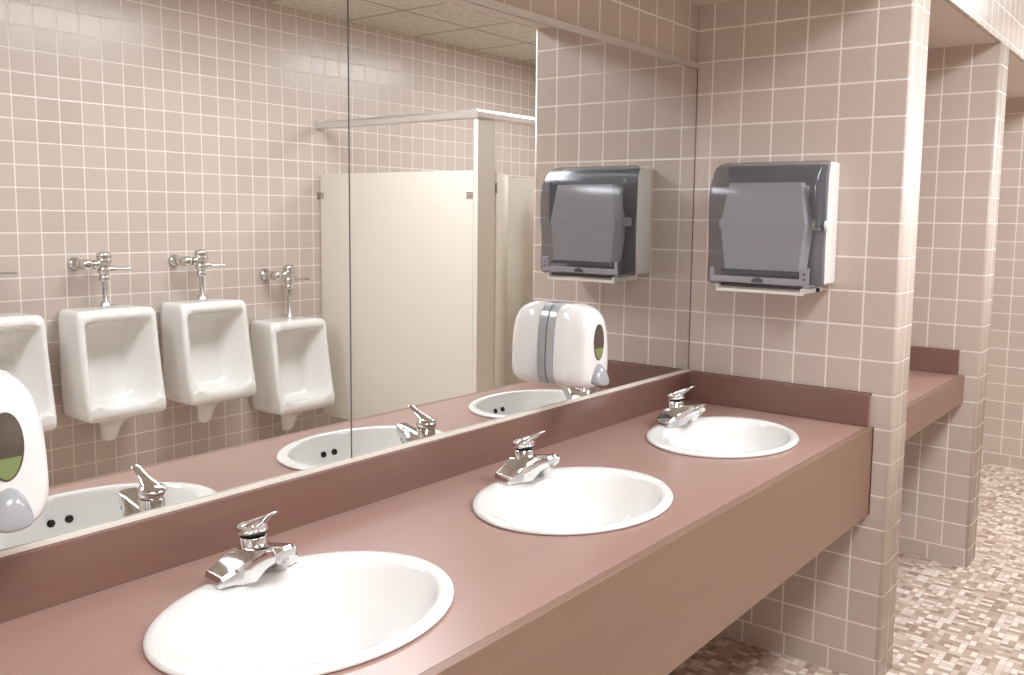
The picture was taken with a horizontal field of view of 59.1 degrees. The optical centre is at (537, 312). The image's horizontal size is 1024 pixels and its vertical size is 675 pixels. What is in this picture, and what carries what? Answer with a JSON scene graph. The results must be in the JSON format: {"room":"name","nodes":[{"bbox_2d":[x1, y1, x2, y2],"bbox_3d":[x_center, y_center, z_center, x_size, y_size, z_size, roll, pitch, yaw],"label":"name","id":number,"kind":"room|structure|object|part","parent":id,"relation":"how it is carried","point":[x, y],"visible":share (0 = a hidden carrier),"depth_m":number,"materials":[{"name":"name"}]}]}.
{"room":"public restroom","nodes":[
{"label":"public restroom","id":0,"kind":"room"},
{"bbox_2d":[494,0,698,61],"bbox_3d":[0.274,-0.178,2.952,0.120,2.720,7.060,5,8,37],"label":"wall","id":1,"kind":"structure","parent":0,"point":[666,26],"depth_m":2.81,"materials":[{"name":"tile"}]},
{"bbox_2d":[0,0,352,557],"bbox_3d":[-0.893,-0.144,1.305,0.010,1.082,1.612,5,8,37],"label":"wall mirror","id":2,"kind":"object","parent":1,"relation":"attached to","point":[175,266],"visible":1,"depth_m":1.62,"materials":[{"name":"clear glass"}]},
{"bbox_2d":[0,369,48,532],"bbox_3d":[-0.806,0.204,1.330,0.162,0.239,0.141,5,8,37],"label":"soap dispenser","id":3,"kind":"object","parent":2,"relation":"attached to","point":[24,480],"visible":1,"depth_m":1.31,"materials":[{"name":"white plastic"}]},
{"bbox_3d":[-0.770,0.283,1.309,0.067,0.062,0.065,6,8,41],"label":"push lever","id":4,"kind":"part","parent":3,"relation":"part of","materials":[{"name":"grey plastic"}]},
{"bbox_2d":[0,371,688,623],"bbox_3d":[-0.422,0.401,1.990,0.016,0.133,3.190,5,8,37],"label":"backsplash","id":5,"kind":"structure","parent":1,"relation":"attached to","point":[34,580],"depth_m":1.84,"materials":[{"name":"laminate"}]},
{"bbox_2d":[0,370,873,674],"bbox_3d":[-0.165,0.549,1.809,0.665,0.392,3.192,5,8,37],"label":"countertop","id":6,"kind":"structure","parent":1,"relation":"attached to","point":[644,598],"depth_m":1.84,"materials":[{"name":"laminate"}]},
{"bbox_2d":[205,511,297,589],"bbox_3d":[-0.480,0.406,1.589,0.124,0.126,0.165,5,8,37],"label":"faucet","id":7,"kind":"object","parent":6,"relation":"on","point":[254,555],"visible":1,"depth_m":1.56,"materials":[{"name":"silver metal"}]},
{"bbox_3d":[-0.480,0.433,1.591,0.124,0.070,0.165,5,8,37],"label":"spout","id":8,"kind":"part","parent":7,"relation":"part of","materials":[{"name":"silver metal"}]},
{"bbox_3d":[-0.507,0.382,1.607,0.056,0.029,0.055,5,8,37],"label":"handle","id":9,"kind":"part","parent":7,"relation":"part of","materials":[{"name":"silver metal"}]},
{"bbox_3d":[-0.491,0.366,1.590,0.084,0.046,0.038,6,8,43],"label":"lever","id":10,"kind":"part","parent":7,"relation":"part of","materials":[{"name":"silver metal"}]},
{"bbox_2d":[143,550,454,674],"bbox_3d":[-0.376,0.565,1.498,0.428,0.172,0.528,5,8,37],"label":"sink","id":11,"kind":"object","parent":6,"relation":"in","point":[328,612],"visible":0.84,"depth_m":1.59,"materials":[{"name":"white ceramic"}]},
{"bbox_2d":[495,430,558,484],"bbox_3d":[-0.006,0.347,2.207,0.124,0.126,0.165,5,8,37],"label":"faucet","id":12,"kind":"object","parent":6,"relation":"on","point":[524,466],"visible":1,"depth_m":2.18,"materials":[{"name":"silver metal"}]},
{"bbox_3d":[-0.034,0.323,2.225,0.056,0.029,0.055,5,8,37],"label":"handle","id":13,"kind":"part","parent":12,"relation":"part of","materials":[{"name":"silver metal"}]},
{"bbox_3d":[-0.007,0.374,2.210,0.124,0.070,0.165,5,8,37],"label":"spout","id":14,"kind":"part","parent":12,"relation":"part of","materials":[{"name":"silver metal"}]},
{"bbox_3d":[-0.014,0.306,2.212,0.084,0.046,0.038,5,7,31],"label":"lever","id":15,"kind":"part","parent":12,"relation":"part of","materials":[{"name":"silver metal"}]},
{"bbox_2d":[472,466,672,534],"bbox_3d":[0.086,0.507,2.101,0.428,0.172,0.528,5,8,37],"label":"sink","id":16,"kind":"object","parent":6,"relation":"in","point":[574,500],"visible":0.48,"depth_m":2.22,"materials":[{"name":"white ceramic"}]},
{"bbox_2d":[655,386,705,427],"bbox_3d":[0.463,0.287,2.819,0.124,0.126,0.165,5,8,37],"label":"faucet","id":17,"kind":"object","parent":6,"relation":"on","point":[676,413],"visible":1,"depth_m":2.79,"materials":[{"name":"silver metal"}]},
{"bbox_3d":[0.436,0.264,2.838,0.056,0.029,0.055,5,8,37],"label":"handle","id":18,"kind":"part","parent":17,"relation":"part of","materials":[{"name":"silver metal"}]},
{"bbox_3d":[0.463,0.315,2.822,0.124,0.070,0.165,5,8,37],"label":"spout","id":19,"kind":"part","parent":17,"relation":"part of","materials":[{"name":"silver metal"}]},
{"bbox_3d":[0.455,0.247,2.824,0.084,0.046,0.038,5,7,31],"label":"lever","id":20,"kind":"part","parent":17,"relation":"part of","materials":[{"name":"silver metal"}]},
{"bbox_2d":[646,416,798,457],"bbox_3d":[0.554,0.448,2.712,0.428,0.172,0.528,5,8,37],"label":"sink","id":21,"kind":"object","parent":6,"relation":"in","point":[706,436],"visible":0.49,"depth_m":2.84,"materials":[{"name":"white ceramic"}]},
{"bbox_2d":[347,0,698,461],"bbox_3d":[0.074,-0.266,2.567,0.010,1.082,1.577,5,8,37],"label":"wall mirror","id":22,"kind":"object","parent":1,"relation":"attached to","point":[508,164],"visible":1,"depth_m":2.34,"materials":[{"name":"clear glass"}]},
{"bbox_2d":[545,302,608,388],"bbox_3d":[0.129,0.095,2.551,0.162,0.239,0.141,5,8,37],"label":"soap dispenser","id":23,"kind":"object","parent":22,"relation":"attached to","point":[576,357],"visible":1,"depth_m":2.51,"materials":[{"name":"white plastic"}]},
{"bbox_3d":[0.075,0.089,2.592,0.026,0.236,0.138,5,8,37],"label":"plate","id":24,"kind":"part","parent":23,"relation":"part of","materials":[{"name":"grey plastic"}]},
{"bbox_3d":[0.166,0.174,2.530,0.067,0.062,0.065,6,8,41],"label":"push lever","id":25,"kind":"part","parent":23,"relation":"part of","materials":[{"name":"grey plastic"}]},
{"bbox_2d":[905,346,964,440],"bbox_3d":[1.233,0.292,3.626,0.662,0.225,1.084,5,8,37],"label":"countertop","id":26,"kind":"structure","parent":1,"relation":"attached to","point":[935,385],"depth_m":3.69,"materials":[{"name":"laminate"}]},
{"bbox_2d":[689,0,930,674],"bbox_3d":[0.880,0.067,3.083,0.722,2.222,0.165,5,8,37],"label":"wall","id":27,"kind":"structure","parent":0,"point":[843,82],"depth_m":2.92,"materials":[{"name":"tile"}]},
{"bbox_2d":[710,162,839,295],"bbox_3d":[0.762,-0.274,2.899,0.366,0.415,0.215,5,8,37],"label":"paper towel dispenser","id":28,"kind":"object","parent":27,"relation":"attached to","point":[778,223],"visible":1,"depth_m":2.83,"materials":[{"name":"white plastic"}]},
{"bbox_2d":[668,463,1023,674],"bbox_3d":[1.535,1.345,2.132,3.340,0.100,7.300,5,8,37],"label":"floor","id":29,"kind":"structure","parent":0,"point":[950,619],"depth_m":3.43,"materials":[{"name":"tile"}]},
{"bbox_2d":[687,0,1023,98],"bbox_3d":[0.614,-1.014,2.611,0.704,0.020,7.058,5,8,37],"label":"ceiling","id":30,"kind":"structure","parent":0,"point":[948,27],"depth_m":3.54,"materials":[{"name":"beige paint"}]},
{"bbox_2d":[899,42,1008,567],"bbox_3d":[1.641,-0.029,4.075,0.722,2.222,0.165,5,8,37],"label":"wall","id":31,"kind":"structure","parent":0,"point":[966,86],"depth_m":3.86,"materials":[{"name":"tile"}]},
{"bbox_2d":[945,0,1023,62],"bbox_3d":[0.904,-1.224,2.368,0.017,0.498,7.058,5,8,37],"label":"wall header","id":32,"kind":"structure","parent":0,"point":[1002,20],"depth_m":3.62,"materials":[{"name":"tile"}]},
{"bbox_2d":[981,98,1023,469],"bbox_3d":[3.732,-0.331,4.823,3.340,2.720,0.120,5,8,37],"label":"wall","id":33,"kind":"structure","parent":0,"point":[1003,433],"depth_m":5.46,"materials":[{"name":"tile"}]}
]}

